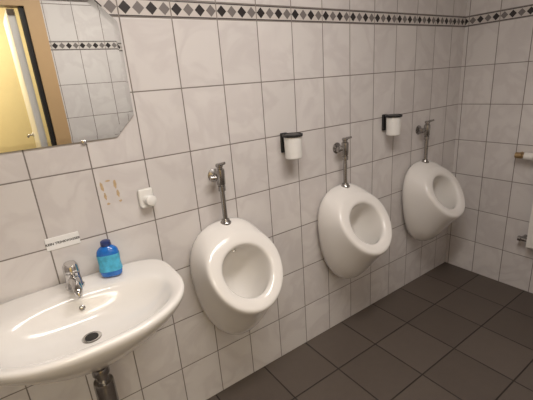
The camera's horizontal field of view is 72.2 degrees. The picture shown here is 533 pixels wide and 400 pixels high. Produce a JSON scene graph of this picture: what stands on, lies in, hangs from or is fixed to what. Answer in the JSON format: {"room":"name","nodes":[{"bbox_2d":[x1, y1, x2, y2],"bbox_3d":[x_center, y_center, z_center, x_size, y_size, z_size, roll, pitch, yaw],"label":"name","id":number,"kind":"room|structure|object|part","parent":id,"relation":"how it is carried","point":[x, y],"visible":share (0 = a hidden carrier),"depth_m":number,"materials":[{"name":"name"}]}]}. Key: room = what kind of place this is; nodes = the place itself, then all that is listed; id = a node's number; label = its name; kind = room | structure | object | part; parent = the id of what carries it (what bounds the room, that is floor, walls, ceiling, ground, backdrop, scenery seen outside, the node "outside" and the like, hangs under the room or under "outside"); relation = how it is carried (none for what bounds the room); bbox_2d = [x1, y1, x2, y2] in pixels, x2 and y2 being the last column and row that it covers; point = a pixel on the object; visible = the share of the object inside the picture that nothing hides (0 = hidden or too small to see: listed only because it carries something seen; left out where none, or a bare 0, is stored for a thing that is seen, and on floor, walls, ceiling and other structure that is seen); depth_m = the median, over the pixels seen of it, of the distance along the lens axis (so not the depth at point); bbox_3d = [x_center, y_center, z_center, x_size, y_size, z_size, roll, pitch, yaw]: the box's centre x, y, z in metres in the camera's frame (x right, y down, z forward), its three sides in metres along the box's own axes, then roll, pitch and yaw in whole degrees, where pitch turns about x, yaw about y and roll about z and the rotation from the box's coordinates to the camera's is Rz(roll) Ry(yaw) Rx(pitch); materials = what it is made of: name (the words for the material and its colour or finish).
{"room":"public restroom","nodes":[
{"label":"public restroom","id":0,"kind":"room"},
{"bbox_2d":[0,0,466,399],"bbox_3d":[-0.274,-0.207,1.602,4.140,2.450,0.100,-16,21,-32],"label":"wall","id":1,"kind":"structure","parent":0,"point":[211,82],"depth_m":1.67,"materials":[{"name":"tile"}]},
{"bbox_2d":[44,231,80,251],"bbox_3d":[-0.726,0.147,1.305,0.111,0.046,0.004,-16,21,-32],"label":"warning sign","id":2,"kind":"object","parent":1,"relation":"attached to","point":[65,240],"visible":1,"depth_m":1.30,"materials":[{"name":"white paper"}]},
{"bbox_2d":[0,0,133,152],"bbox_3d":[-0.759,-0.386,1.127,0.640,0.468,0.020,-16,21,-32],"label":"wall mirror","id":3,"kind":"object","parent":1,"relation":"attached to","point":[64,80],"visible":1,"depth_m":1.18,"materials":[{"name":"clear glass"}]},
{"bbox_2d":[0,259,184,399],"bbox_3d":[-0.565,0.535,1.225,0.645,0.406,0.477,-16,21,-32],"label":"washbasin","id":4,"kind":"object","parent":1,"relation":"attached to","point":[51,334],"visible":0.98,"depth_m":1.20,"materials":[{"name":"ceramic"}]},
{"bbox_2d":[62,260,84,297],"bbox_3d":[-0.658,0.264,1.249,0.062,0.117,0.161,-16,21,-32],"label":"faucet","id":5,"kind":"object","parent":4,"relation":"on","point":[74,282],"visible":1,"depth_m":1.26,"materials":[{"name":"silver metal"}]},
{"bbox_3d":[-0.667,0.220,1.245,0.033,0.029,0.105,-16,21,-33],"label":"lever","id":6,"kind":"part","parent":5,"relation":"part of","materials":[{"name":"silver metal"}]},
{"bbox_3d":[-0.645,0.290,1.240,0.038,0.051,0.133,-16,21,-32],"label":"spout","id":7,"kind":"part","parent":5,"relation":"part of","materials":[{"name":"silver metal"}]},
{"bbox_2d":[96,239,122,276],"bbox_3d":[-0.579,0.212,1.342,0.081,0.139,0.052,-8,18,-11],"label":"soap bottle","id":8,"kind":"object","parent":4,"relation":"on","point":[107,254],"visible":1,"depth_m":1.32,"materials":[{"name":"blue plastic"}]},
{"bbox_2d":[100,180,121,204],"bbox_3d":[-0.580,-0.030,1.365,0.066,0.094,0.001,-16,21,-32],"label":"residue","id":9,"kind":"object","parent":1,"relation":"attached to","point":[114,181],"visible":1,"depth_m":1.36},
{"bbox_2d":[137,187,156,208],"bbox_3d":[-0.461,-0.005,1.421,0.058,0.074,0.057,-16,21,-32],"label":"wall hook","id":10,"kind":"object","parent":1,"relation":"attached to","point":[146,198],"visible":1,"depth_m":1.42,"materials":[{"name":"white plastic"}]},
{"bbox_2d":[190,162,282,334],"bbox_3d":[-0.113,0.250,1.576,0.372,0.827,0.318,-16,21,-32],"label":"urinal","id":11,"kind":"object","parent":1,"relation":"attached to","point":[236,269],"visible":1,"depth_m":1.57,"materials":[{"name":"ceramic"}]},
{"bbox_2d":[190,217,282,334],"bbox_3d":[-0.102,0.381,1.617,0.374,0.564,0.320,-16,21,-32],"label":"bowl","id":12,"kind":"object","parent":11,"relation":"on","point":[237,271],"depth_m":1.57,"materials":[{"name":"ceramic"}]},
{"bbox_2d":[280,132,302,159],"bbox_3d":[0.123,-0.259,1.742,0.097,0.120,0.110,-16,21,-32],"label":"cup holder","id":13,"kind":"object","parent":1,"relation":"attached to","point":[291,143],"visible":1,"depth_m":1.71,"materials":[{"name":"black plastic"}]},
{"bbox_3d":[0.085,-0.278,1.771,0.038,0.095,0.014,-16,21,-32],"label":"plate","id":14,"kind":"part","parent":13,"relation":"part of","materials":[{"name":"black plastic"}]},
{"bbox_2d":[284,136,301,159],"bbox_3d":[0.127,-0.253,1.738,0.085,0.112,0.085,-16,21,-32],"label":"cup","id":15,"kind":"object","parent":13,"relation":"on","point":[292,144],"depth_m":1.71,"materials":[{"name":"white plastic"}]},
{"bbox_2d":[317,136,391,278],"bbox_3d":[0.499,0.075,1.971,0.372,0.827,0.318,-16,21,-32],"label":"urinal","id":16,"kind":"object","parent":1,"relation":"attached to","point":[355,228],"visible":1,"depth_m":1.96,"materials":[{"name":"ceramic"}]},
{"bbox_2d":[317,183,391,278],"bbox_3d":[0.509,0.206,2.013,0.374,0.564,0.320,-16,21,-32],"label":"bowl","id":17,"kind":"object","parent":16,"relation":"on","point":[355,228],"depth_m":1.96,"materials":[{"name":"ceramic"}]},
{"bbox_2d":[382,114,402,135],"bbox_3d":[0.736,-0.440,2.137,0.097,0.120,0.110,-16,21,-32],"label":"cup holder","id":18,"kind":"object","parent":1,"relation":"attached to","point":[391,123],"visible":1,"depth_m":2.11,"materials":[{"name":"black plastic"}]},
{"bbox_3d":[0.699,-0.460,2.166,0.038,0.095,0.014,-16,21,-32],"label":"plate","id":19,"kind":"part","parent":18,"relation":"part of","materials":[{"name":"black plastic"}]},
{"bbox_2d":[386,117,400,135],"bbox_3d":[0.740,-0.435,2.133,0.085,0.112,0.085,-16,21,-32],"label":"cup","id":20,"kind":"object","parent":18,"relation":"on","point":[393,124],"depth_m":2.10,"materials":[{"name":"white plastic"}]},
{"bbox_2d":[402,119,464,240],"bbox_3d":[1.107,-0.100,2.365,0.372,0.827,0.318,-16,21,-32],"label":"urinal","id":21,"kind":"object","parent":1,"relation":"attached to","point":[433,198],"visible":1,"depth_m":2.35,"materials":[{"name":"ceramic"}]},
{"bbox_2d":[402,160,464,240],"bbox_3d":[1.118,0.032,2.406,0.374,0.564,0.320,-16,21,-32],"label":"bowl","id":22,"kind":"object","parent":21,"relation":"on","point":[433,198],"depth_m":2.35,"materials":[{"name":"ceramic"}]},
{"bbox_2d":[207,262,532,399],"bbox_3d":[0.830,1.377,0.595,4.140,0.100,3.630,-16,21,-32],"label":"floor","id":23,"kind":"structure","parent":0,"point":[451,332],"depth_m":2.06,"materials":[{"name":"tile"}]},
{"bbox_2d":[445,0,532,293],"bbox_3d":[1.985,-0.454,1.825,0.100,2.450,2.030,-16,21,-32],"label":"wall","id":24,"kind":"structure","parent":0,"point":[495,114],"depth_m":2.45,"materials":[{"name":"tile"}]},
{"bbox_2d":[514,152,532,248],"bbox_3d":[1.911,0.092,1.982,0.110,0.608,1.072,-16,21,-32],"label":"radiator","id":25,"kind":"object","parent":24,"relation":"attached to","point":[526,156],"visible":1,"depth_m":2.30,"materials":[{"name":"white metal"}]},
{"bbox_3d":[1.937,0.116,1.914,0.070,0.600,0.925,-16,21,-32],"label":"panel","id":26,"kind":"part","parent":25,"relation":"part of","materials":[{"name":"white paint"}]}
]}

